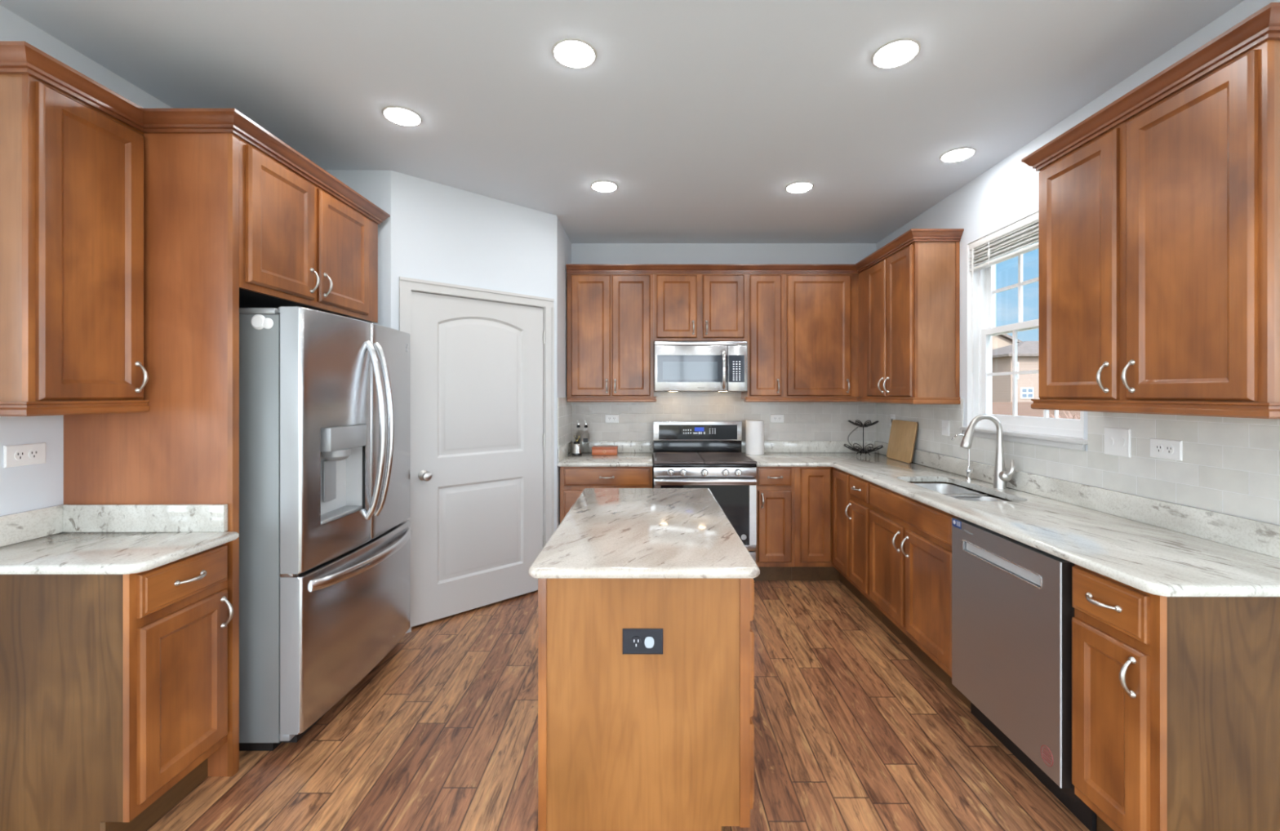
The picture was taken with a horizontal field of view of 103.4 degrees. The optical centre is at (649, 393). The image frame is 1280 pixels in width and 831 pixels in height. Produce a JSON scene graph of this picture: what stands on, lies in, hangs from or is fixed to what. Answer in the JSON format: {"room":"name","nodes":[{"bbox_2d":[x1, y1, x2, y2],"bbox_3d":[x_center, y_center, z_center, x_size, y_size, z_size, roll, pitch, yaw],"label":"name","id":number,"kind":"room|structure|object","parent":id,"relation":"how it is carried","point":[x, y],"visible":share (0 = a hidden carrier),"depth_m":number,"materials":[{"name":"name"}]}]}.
{"room":"kitchen","nodes":[
{"label":"kitchen","id":0,"kind":"room"},
{"bbox_2d":[0,4,173,515],"bbox_3d":[-2.240,0.060,2.910,0.120,2.730,3.220,0,0,0],"label":"wall","id":1,"kind":"structure","parent":0,"point":[24,488],"depth_m":1.81,"materials":[{"name":"white paint"}]},
{"bbox_2d":[3,442,45,467],"bbox_3d":[-2.175,0.214,1.765,0.009,0.075,0.118,0,0,0],"label":"outlet","id":2,"kind":"object","parent":1,"relation":"attached to","point":[20,455],"visible":1,"depth_m":1.76,"materials":[{"name":"white plastic"}]},
{"bbox_2d":[14,450,25,460],"bbox_3d":[-2.173,0.214,1.746,0.002,0.033,0.029,0,0,0],"label":"receptacle","id":3,"kind":"object","parent":2,"relation":"attached to","point":[19,455],"depth_m":1.74,"materials":[{"name":"white plastic"}]},
{"bbox_2d":[28,448,39,458],"bbox_3d":[-2.173,0.214,1.784,0.002,0.033,0.029,0,0,0],"label":"receptacle","id":4,"kind":"object","parent":2,"relation":"attached to","point":[33,453],"depth_m":1.78,"materials":[{"name":"white plastic"}]},
{"bbox_2d":[0,73,149,416],"bbox_3d":[-2.001,-0.453,1.694,0.355,1.044,0.372,0,0,0],"label":"upper cabinet","id":5,"kind":"object","parent":1,"relation":"attached to","point":[72,171],"depth_m":1.62,"materials":[{"name":"brown wood"}]},
{"bbox_2d":[0,40,390,224],"bbox_3d":[-1.841,-1.000,2.208,0.674,0.067,1.448,0,0,0],"label":"crown molding","id":6,"kind":"structure","parent":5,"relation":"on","point":[15,56],"depth_m":1.84,"materials":[{"name":"brown wood"}]},
{"bbox_2d":[239,137,377,323],"bbox_3d":[-1.836,-0.689,2.398,0.685,0.573,0.974,0,0,0],"label":"upper cabinet","id":7,"kind":"object","parent":1,"relation":"attached to","point":[300,245],"visible":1,"depth_m":2.23,"materials":[{"name":"brown wood"}]},
{"bbox_2d":[325,170,391,328],"bbox_3d":[-1.846,0.060,3.017,0.668,2.730,0.120,0,0,0],"label":"wall","id":8,"kind":"structure","parent":0,"point":[375,186],"depth_m":2.96,"materials":[{"name":"white paint"}]},
{"bbox_2d":[391,170,556,531],"bbox_3d":[-1.136,0.060,3.378,1.122,2.730,0.120,0,0,-42],"label":"wall","id":9,"kind":"structure","parent":0,"point":[440,233],"depth_m":3.27,"materials":[{"name":"white paint"}]},
{"bbox_2d":[399,276,554,633],"bbox_3d":[-1.127,0.369,3.374,1.045,2.112,0.139,0,0,-42],"label":"trim","id":10,"kind":"structure","parent":9,"relation":"attached to","point":[406,285],"depth_m":3.59,"materials":[{"name":"grey paint"}]},
{"bbox_2d":[411,291,545,626],"bbox_3d":[-1.081,0.396,3.332,0.913,2.022,0.119,0,0,-42],"label":"door","id":11,"kind":"structure","parent":9,"relation":"in","point":[478,438],"depth_m":3.30,"materials":[{"name":"grey paint"}]},
{"bbox_2d":[556,216,571,528],"bbox_3d":[-0.740,0.060,4.061,0.120,2.730,0.678,0,0,0],"label":"wall","id":12,"kind":"structure","parent":0,"point":[563,243],"depth_m":3.90,"materials":[{"name":"white paint"}]},
{"bbox_2d":[557,397,572,448],"bbox_3d":[-0.676,0.222,4.066,0.008,0.378,0.652,0,0,0],"label":"tiled wall","id":13,"kind":"structure","parent":12,"relation":"attached to","point":[564,407],"depth_m":4.00,"materials":[{"name":"white tile"}]},
{"bbox_2d":[145,580,1097,830],"bbox_3d":[-0.092,1.455,2.760,4.415,0.060,3.520,0,0,0],"label":"floor","id":14,"kind":"structure","parent":0,"point":[853,731],"depth_m":2.04,"materials":[{"name":"brown wood"}]},
{"bbox_2d":[0,542,233,830],"bbox_3d":[-1.846,0.984,1.703,0.664,0.883,0.354,0,0,0],"label":"base cabinet","id":15,"kind":"object","parent":14,"relation":"on","point":[113,688],"visible":1,"depth_m":1.53,"materials":[{"name":"brown wood"}]},
{"bbox_2d":[0,504,239,574],"bbox_3d":[-1.853,0.476,1.692,0.653,0.130,0.374,0,0,0],"label":"countertop","id":16,"kind":"structure","parent":15,"relation":"on","point":[60,539],"depth_m":1.77,"materials":[{"name":"white stone"}]},
{"bbox_2d":[63,133,239,776],"bbox_3d":[-1.865,0.225,1.895,0.629,2.400,0.030,0,0,0],"label":"board","id":17,"kind":"object","parent":14,"relation":"on","point":[184,450],"visible":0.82,"depth_m":1.88,"materials":[{"name":"orange wood"}]},
{"bbox_2d":[239,306,411,751],"bbox_3d":[-1.696,0.541,2.437,0.888,1.768,0.916,0,0,0],"label":"refrigerator","id":18,"kind":"object","parent":14,"relation":"on","point":[325,531],"visible":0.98,"depth_m":2.04,"materials":[{"name":"grey metal"}]},
{"bbox_2d":[560,466,652,523],"bbox_3d":[-0.323,0.984,4.054,0.690,0.883,0.671,0,0,0],"label":"base cabinet","id":19,"kind":"object","parent":14,"relation":"on","point":[573,480],"visible":0.36,"depth_m":3.75,"materials":[{"name":"brown wood"}]},
{"bbox_2d":[557,440,653,466],"bbox_3d":[-0.327,0.476,4.063,0.705,0.130,0.656,0,0,0],"label":"countertop","id":20,"kind":"structure","parent":19,"relation":"on","point":[630,453],"depth_m":4.03,"materials":[{"name":"white stone"}]},
{"bbox_2d":[572,435,582,455],"bbox_3d":[-0.600,0.430,4.175,0.082,0.161,0.082,0,0,0],"label":"grinder","id":21,"kind":"object","parent":20,"relation":"on","point":[576,447],"visible":1,"depth_m":4.15,"materials":[{"name":"silver metal"}]},
{"bbox_2d":[574,420,582,453],"bbox_3d":[-0.600,0.368,4.274,0.058,0.285,0.059,0,0,0],"label":"oil bottle","id":22,"kind":"object","parent":20,"relation":"on","point":[578,433],"visible":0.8,"depth_m":4.26,"materials":[{"name":"clear glass"}]},
{"bbox_2d":[582,420,589,454],"bbox_3d":[-0.535,0.368,4.261,0.058,0.285,0.059,0,0,0],"label":"oil bottle","id":23,"kind":"object","parent":20,"relation":"on","point":[585,435],"visible":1,"depth_m":4.24,"materials":[{"name":"clear glass"}]},
{"bbox_2d":[591,445,617,455],"bbox_3d":[-0.371,0.478,4.230,0.211,0.066,0.114,0,0,0],"label":"wooden box","id":24,"kind":"object","parent":20,"relation":"on","point":[596,450],"visible":1,"depth_m":4.17,"materials":[{"name":"brown wood"}]},
{"bbox_2d":[537,578,754,830],"bbox_3d":[0.012,0.984,2.110,0.689,0.883,1.204,0,0,0],"label":"kitchen island","id":25,"kind":"object","parent":14,"relation":"on","point":[664,742],"visible":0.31,"depth_m":1.51,"materials":[{"name":"brown wood"}]},
{"bbox_2d":[622,628,662,654],"bbox_3d":[-0.020,0.741,1.507,0.121,0.076,0.009,0,0,0],"label":"outlet","id":26,"kind":"object","parent":25,"relation":"attached to","point":[635,641],"visible":1,"depth_m":1.51,"materials":[{"name":"black plastic"}]},
{"bbox_2d":[631,636,640,648],"bbox_3d":[-0.040,0.741,1.505,0.029,0.033,0.002,0,0,0],"label":"receptacle","id":27,"kind":"object","parent":26,"relation":"attached to","point":[635,641],"depth_m":1.50,"materials":[{"name":"black plastic"}]},
{"bbox_2d":[644,636,653,648],"bbox_3d":[-0.001,0.741,1.505,0.029,0.033,0.002,0,0,0],"label":"receptacle","id":28,"kind":"object","parent":26,"relation":"attached to","point":[648,641],"depth_m":1.50,"materials":[{"name":"grey plastic"}]},
{"bbox_2d":[528,488,759,578],"bbox_3d":[-0.015,0.526,2.105,0.683,0.030,1.266,0,0,0],"label":"island countertop","id":29,"kind":"structure","parent":25,"relation":"on","point":[606,533],"depth_m":1.76,"materials":[{"name":"beige stone"}]},
{"bbox_2d":[653,420,756,582],"bbox_3d":[0.407,0.830,4.006,0.754,1.190,0.732,0,0,0],"label":"range","id":30,"kind":"object","parent":14,"relation":"on","point":[734,487],"depth_m":3.70,"materials":[{"name":"silver metal"}]},
{"bbox_2d":[694,427,703,431],"bbox_3d":[0.419,0.303,4.261,0.080,0.033,0.002,0,0,0],"label":"clock","id":31,"kind":"object","parent":30,"relation":"on","point":[695,428],"depth_m":4.26,"materials":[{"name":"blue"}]},
{"bbox_2d":[653,454,756,467],"bbox_3d":[0.407,0.529,3.984,0.753,0.024,0.592,0,0,0],"label":"cooktop","id":32,"kind":"object","parent":30,"relation":"in","point":[704,465],"depth_m":3.69,"materials":[{"name":"black glass"}]},
{"bbox_2d":[755,466,794,580],"bbox_3d":[0.935,0.984,4.054,0.290,0.883,0.671,0,0,0],"label":"base cabinet","id":33,"kind":"object","parent":14,"relation":"on","point":[775,547],"visible":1,"depth_m":3.76,"materials":[{"name":"brown wood"}]},
{"bbox_2d":[791,466,861,601],"bbox_3d":[1.523,0.984,3.922,0.884,0.883,0.935,0,0,0],"label":"base cabinet","id":34,"kind":"object","parent":14,"relation":"on","point":[822,496],"visible":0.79,"depth_m":3.76,"materials":[{"name":"brown wood"}]},
{"bbox_2d":[741,440,1279,596],"bbox_3d":[1.381,0.476,2.866,1.184,0.130,3.052,0,0,0],"label":"countertop","id":35,"kind":"structure","parent":34,"relation":"on","point":[1157,547],"depth_m":1.91,"materials":[{"name":"white stone"}]},
{"bbox_2d":[745,419,764,455],"bbox_3d":[0.885,0.368,4.255,0.151,0.284,0.151,0,0,0],"label":"paper towel roll","id":36,"kind":"object","parent":35,"relation":"on","point":[754,428],"visible":1,"depth_m":4.19,"materials":[{"name":"white paper"}]},
{"bbox_2d":[844,419,883,455],"bbox_3d":[1.765,0.367,4.175,0.300,0.285,0.300,0,0,22],"label":"fruit basket","id":37,"kind":"object","parent":35,"relation":"on","point":[863,450],"visible":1,"depth_m":4.16,"materials":[{"name":"black metal"}]},
{"bbox_2d":[848,419,879,426],"bbox_3d":[1.765,0.251,4.175,0.233,0.052,0.233,0,0,-23],"label":"basket","id":38,"kind":"object","parent":37,"relation":"on","point":[857,424],"depth_m":4.14,"materials":[{"name":"black metal"}]},
{"bbox_2d":[886,419,918,462],"bbox_3d":[1.930,0.361,3.872,0.067,0.304,0.377,0,0,1],"label":"cutting board","id":39,"kind":"object","parent":35,"relation":"on","point":[903,433],"visible":1,"depth_m":3.84,"materials":[{"name":"brown wood"}]},
{"bbox_2d":[912,483,1007,501],"bbox_3d":[1.657,0.632,2.748,0.367,0.175,0.737,0,0,0],"label":"sink","id":40,"kind":"object","parent":35,"relation":"in","point":[953,491],"visible":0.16,"depth_m":2.93,"materials":[{"name":"silver metal"}]},
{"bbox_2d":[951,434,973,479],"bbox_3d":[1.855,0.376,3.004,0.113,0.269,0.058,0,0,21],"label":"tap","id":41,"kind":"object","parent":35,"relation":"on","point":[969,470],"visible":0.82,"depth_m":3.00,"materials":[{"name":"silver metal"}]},
{"bbox_2d":[960,413,1015,488],"bbox_3d":[1.806,0.311,2.707,0.242,0.399,0.115,0,0,0],"label":"faucet","id":42,"kind":"object","parent":35,"relation":"on","point":[1001,476],"visible":1,"depth_m":2.72,"materials":[{"name":"grey metal"}]},
{"bbox_2d":[844,474,882,622],"bbox_3d":[1.642,0.984,3.297,0.646,0.883,0.314,0,0,0],"label":"base cabinet","id":43,"kind":"object","parent":14,"relation":"on","point":[860,507],"visible":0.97,"depth_m":3.28,"materials":[{"name":"brown wood"}]},
{"bbox_2d":[869,481,1012,709],"bbox_3d":[1.642,0.984,2.701,0.646,0.883,0.878,0,0,0],"label":"base cabinet","id":44,"kind":"object","parent":14,"relation":"on","point":[910,540],"visible":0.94,"depth_m":2.62,"materials":[{"name":"brown wood"}]},
{"bbox_2d":[951,517,1096,830],"bbox_3d":[1.653,0.986,1.949,0.620,0.878,0.622,0,0,0],"label":"dishwasher","id":45,"kind":"object","parent":14,"relation":"on","point":[1013,611],"visible":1,"depth_m":1.85,"materials":[{"name":"grey metal"}]},
{"bbox_2d":[1042,747,1051,764],"bbox_3d":[1.345,1.226,1.712,0.001,0.036,0.038,0,0,0],"label":"print","id":46,"kind":"object","parent":45,"relation":"attached to","point":[1046,752],"depth_m":1.71,"materials":[{"name":"red"}]},
{"bbox_2d":[1071,564,1279,830],"bbox_3d":[1.645,0.984,1.499,0.652,0.883,0.274,0,0,0],"label":"base cabinet","id":47,"kind":"object","parent":14,"relation":"on","point":[1175,700],"visible":0.98,"depth_m":1.36,"materials":[{"name":"brown wood"}]},
{"bbox_2d":[0,0,1244,243],"bbox_3d":[0.000,-1.345,0.100,10.240,0.080,8.840,0,0,0],"label":"ceiling","id":48,"kind":"structure","parent":0,"point":[701,114],"depth_m":2.17,"materials":[{"name":"white paint"}]},
{"bbox_2d":[382,106,422,126],"bbox_3d":[-1.163,-1.298,2.380,0.172,0.014,0.172,0,0,0],"label":"recessed light","id":49,"kind":"object","parent":48,"relation":"in","point":[399,115],"visible":1,"depth_m":2.36,"materials":[{"name":"grey paint"}]},
{"bbox_2d":[551,37,596,68],"bbox_3d":[-0.288,-1.298,1.942,0.172,0.014,0.172,0,0,0],"label":"recessed light","id":50,"kind":"object","parent":48,"relation":"in","point":[574,53],"visible":1,"depth_m":1.93,"materials":[{"name":"grey paint"}]},
{"bbox_2d":[591,180,617,192],"bbox_3d":[-0.284,-1.298,3.188,0.172,0.014,0.172,0,0,0],"label":"recessed light","id":51,"kind":"object","parent":48,"relation":"in","point":[605,186],"visible":1,"depth_m":3.16,"materials":[{"name":"grey paint"}]},
{"bbox_2d":[785,181,813,192],"bbox_3d":[0.948,-1.298,3.200,0.172,0.014,0.172,0,0,0],"label":"recessed light","id":52,"kind":"object","parent":48,"relation":"in","point":[802,186],"visible":1,"depth_m":3.18,"materials":[{"name":"grey paint"}]},
{"bbox_2d":[871,37,920,68],"bbox_3d":[0.945,-1.298,1.942,0.172,0.014,0.172,0,0,0],"label":"recessed light","id":53,"kind":"object","parent":48,"relation":"in","point":[897,52],"visible":1,"depth_m":1.93,"materials":[{"name":"grey paint"}]},
{"bbox_2d":[939,146,976,162],"bbox_3d":[1.685,-1.298,2.765,0.172,0.014,0.172,0,0,0],"label":"recessed light","id":54,"kind":"object","parent":48,"relation":"in","point":[960,153],"visible":1,"depth_m":2.75,"materials":[{"name":"grey paint"}]},
{"bbox_2d":[571,243,876,488],"bbox_3d":[-0.033,0.060,4.460,4.295,2.730,0.120,0,0,0],"label":"wall","id":55,"kind":"structure","parent":0,"point":[581,253],"depth_m":4.40,"materials":[{"name":"white paint"}]},
{"bbox_2d":[567,273,656,401],"bbox_3d":[-0.305,-0.453,4.212,0.724,1.044,0.357,0,0,0],"label":"upper cabinet","id":56,"kind":"object","parent":55,"relation":"attached to","point":[611,316],"depth_m":4.08,"materials":[{"name":"brown wood"}]},
{"bbox_2d":[653,273,747,344],"bbox_3d":[0.414,-0.699,4.212,0.758,0.553,0.357,0,0,0],"label":"upper cabinet","id":57,"kind":"object","parent":55,"relation":"attached to","point":[687,306],"visible":0.99,"depth_m":4.08,"materials":[{"name":"brown wood"}]},
{"bbox_2d":[654,340,747,391],"bbox_3d":[0.409,-0.219,4.176,0.738,0.406,0.431,0,0,0],"label":"microwave","id":58,"kind":"object","parent":57,"relation":"attached to","point":[680,366],"visible":1,"depth_m":4.01,"materials":[{"name":"silver metal"}]},
{"bbox_2d":[565,228,964,273],"bbox_3d":[0.652,-1.000,3.632,2.641,0.067,0.916,0,0,0],"label":"crown molding","id":59,"kind":"structure","parent":57,"relation":"attached to","point":[913,235],"depth_m":4.05,"materials":[{"name":"brown wood"}]},
{"bbox_2d":[572,384,875,457],"bbox_3d":[0.643,0.245,4.396,2.647,0.640,0.008,0,0,0],"label":"tiled wall","id":60,"kind":"structure","parent":55,"relation":"attached to","point":[803,420],"depth_m":4.39,"materials":[{"name":"white tile"}]},
{"bbox_2d":[604,414,618,422],"bbox_3d":[-0.325,0.219,4.387,0.118,0.071,0.009,0,0,0],"label":"outlet","id":61,"kind":"object","parent":60,"relation":"attached to","point":[608,418],"visible":1,"depth_m":4.39,"materials":[{"name":"white plastic"}]},
{"bbox_2d":[770,414,784,422],"bbox_3d":[1.110,0.219,4.387,0.118,0.071,0.009,0,0,0],"label":"outlet","id":62,"kind":"object","parent":60,"relation":"attached to","point":[774,418],"visible":1,"depth_m":4.39,"materials":[{"name":"white plastic"}]},
{"bbox_2d":[741,273,783,399],"bbox_3d":[0.941,-0.464,4.212,0.292,1.023,0.357,0,0,0],"label":"upper cabinet","id":63,"kind":"object","parent":55,"relation":"attached to","point":[765,343],"visible":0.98,"depth_m":4.08,"materials":[{"name":"brown wood"}]},
{"bbox_2d":[743,396,959,404],"bbox_3d":[1.507,0.047,3.811,1.512,0.044,0.654,0,0,44],"label":"rail","id":64,"kind":"object","parent":63,"relation":"attached to","point":[900,400],"visible":1,"depth_m":3.90,"materials":[{"name":"brown wood"}]},
{"bbox_2d":[783,273,858,396],"bbox_3d":[1.527,-0.464,4.212,0.878,1.023,0.357,0,0,0],"label":"upper cabinet","id":65,"kind":"object","parent":55,"relation":"attached to","point":[821,310],"visible":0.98,"depth_m":4.08,"materials":[{"name":"brown wood"}]},
{"bbox_2d":[876,0,1279,524],"bbox_3d":[2.045,0.060,2.790,0.140,2.730,3.220,0,0,0],"label":"wall","id":66,"kind":"structure","parent":0,"point":[1006,193],"depth_m":2.79,"materials":[{"name":"white paint"}]},
{"bbox_2d":[858,241,959,397],"bbox_3d":[1.803,-0.464,3.653,0.339,1.023,0.872,0,0,0],"label":"upper cabinet","id":67,"kind":"object","parent":66,"relation":"attached to","point":[909,300],"visible":1,"depth_m":3.24,"materials":[{"name":"brown wood"}]},
{"bbox_2d":[959,210,1087,450],"bbox_3d":[2.023,-0.334,2.725,0.153,1.187,0.910,0,0,0],"label":"window","id":68,"kind":"structure","parent":66,"relation":"in","point":[1068,433],"depth_m":3.00,"materials":[{"name":"white plastic"}]},
{"bbox_2d":[968,212,1038,372],"bbox_3d":[2.000,-0.526,2.723,0.055,0.799,0.821,0,0,0],"label":"window blind","id":69,"kind":"object","parent":68,"relation":"attached to","point":[1024,233],"visible":0.65,"depth_m":2.84,"materials":[{"name":"white plastic"}]},
{"bbox_2d":[875,398,1279,524],"bbox_3d":[1.971,0.222,2.846,0.008,0.378,3.092,0,0,0],"label":"tiled wall","id":70,"kind":"structure","parent":66,"relation":"attached to","point":[1229,465],"depth_m":1.96,"materials":[{"name":"white tile"}]},
{"bbox_2d":[890,413,895,426],"bbox_3d":[1.963,0.220,4.085,0.008,0.100,0.075,0,0,0],"label":"outlet","id":71,"kind":"object","parent":70,"relation":"attached to","point":[892,416],"visible":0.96,"depth_m":4.09,"materials":[{"name":"white plastic"}]},
{"bbox_2d":[942,420,949,435],"bbox_3d":[1.963,0.230,3.355,0.008,0.100,0.085,0,0,0],"label":"outlet","id":72,"kind":"object","parent":70,"relation":"attached to","point":[945,424],"visible":1,"depth_m":3.35,"materials":[{"name":"white plastic"}]},
{"bbox_2d":[1104,426,1130,457],"bbox_3d":[1.963,0.204,2.125,0.008,0.118,0.118,0,0,0],"label":"outlet","id":73,"kind":"object","parent":70,"relation":"attached to","point":[1117,440],"visible":1,"depth_m":2.12,"materials":[{"name":"white plastic"}]},
{"bbox_2d":[1106,437,1113,445],"bbox_3d":[1.960,0.204,2.150,0.002,0.033,0.029,0,0,0],"label":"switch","id":74,"kind":"object","parent":73,"relation":"attached to","point":[1109,440],"depth_m":2.15,"materials":[{"name":"white plastic"}]},
{"bbox_2d":[1117,438,1124,446],"bbox_3d":[1.960,0.204,2.100,0.002,0.033,0.029,0,0,0],"label":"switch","id":75,"kind":"object","parent":73,"relation":"attached to","point":[1121,442],"depth_m":2.10,"materials":[{"name":"white plastic"}]},
{"bbox_2d":[1150,438,1182,461],"bbox_3d":[1.962,0.212,1.925,0.009,0.074,0.118,0,0,0],"label":"outlet","id":76,"kind":"object","parent":70,"relation":"attached to","point":[1168,449],"visible":1,"depth_m":1.92,"materials":[{"name":"white plastic"}]},
{"bbox_2d":[1155,444,1163,453],"bbox_3d":[1.960,0.212,1.944,0.002,0.033,0.029,0,0,0],"label":"receptacle","id":77,"kind":"object","parent":76,"relation":"attached to","point":[1158,447],"depth_m":1.94,"materials":[{"name":"white plastic"}]},
{"bbox_2d":[1165,444,1173,453],"bbox_3d":[1.960,0.212,1.905,0.002,0.033,0.029,0,0,0],"label":"receptacle","id":78,"kind":"object","parent":76,"relation":"attached to","point":[1169,448],"depth_m":1.90,"materials":[{"name":"white plastic"}]},
{"bbox_2d":[1021,2,1279,171],"bbox_3d":[1.808,-1.000,1.786,0.329,0.067,0.899,0,0,0],"label":"crown molding","id":79,"kind":"structure","parent":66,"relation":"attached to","point":[1263,25],"depth_m":1.61,"materials":[{"name":"brown wood"}]},
{"bbox_2d":[1031,40,1279,418],"bbox_3d":[1.803,-0.453,1.786,0.339,1.044,0.851,0,0,0],"label":"upper cabinet","id":80,"kind":"object","parent":66,"relation":"attached to","point":[1159,233],"depth_m":1.62,"materials":[{"name":"brown wood"}]},
{"label":"outside","id":81,"kind":"structure","parent":0,"visible":0},
{"bbox_3d":[5.000,2.085,15.000,130.000,0.120,150.000,0,0,0],"label":"ground","id":82,"kind":"structure","parent":81,"visible":0},
{"bbox_2d":[991,333,1022,349],"bbox_3d":[24.800,-2.065,45.000,11.200,8.180,10.800,0,0,0],"label":"house","id":83,"kind":"structure","parent":82,"relation":"on","point":[1005,340],"depth_m":40.00,"materials":[{"name":"beige"}]},
{"bbox_2d":[991,341,1039,401],"bbox_3d":[31.150,-0.875,36.600,14.700,5.800,6.200,0,0,0],"label":"house","id":84,"kind":"structure","parent":82,"relation":"on","point":[1027,351],"depth_m":34.06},
{"bbox_2d":[991,401,1079,419],"bbox_3d":[16.500,1.115,15.490,19.000,1.820,0.100,0,0,0],"label":"fence","id":85,"kind":"object","parent":82,"relation":"on","point":[1024,408],"visible":0.02,"depth_m":15.50,"materials":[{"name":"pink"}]},
{"bbox_2d":[1034,410,1079,419],"bbox_3d":[10.919,1.225,13.034,1.806,1.622,1.747,0,0,0],"label":"shrub","id":86,"kind":"object","parent":82,"relation":"on","point":[1063,411],"visible":0.05,"depth_m":13.54,"materials":[{"name":"brown plant"}]},
{"bbox_2d":[1040,411,1075,418],"bbox_3d":[11.913,1.253,14.249,1.780,1.568,1.785,0,0,0],"label":"shrub","id":87,"kind":"object","parent":82,"relation":"on","point":[1068,411],"visible":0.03,"depth_m":14.71,"materials":[{"name":"brown plant"}]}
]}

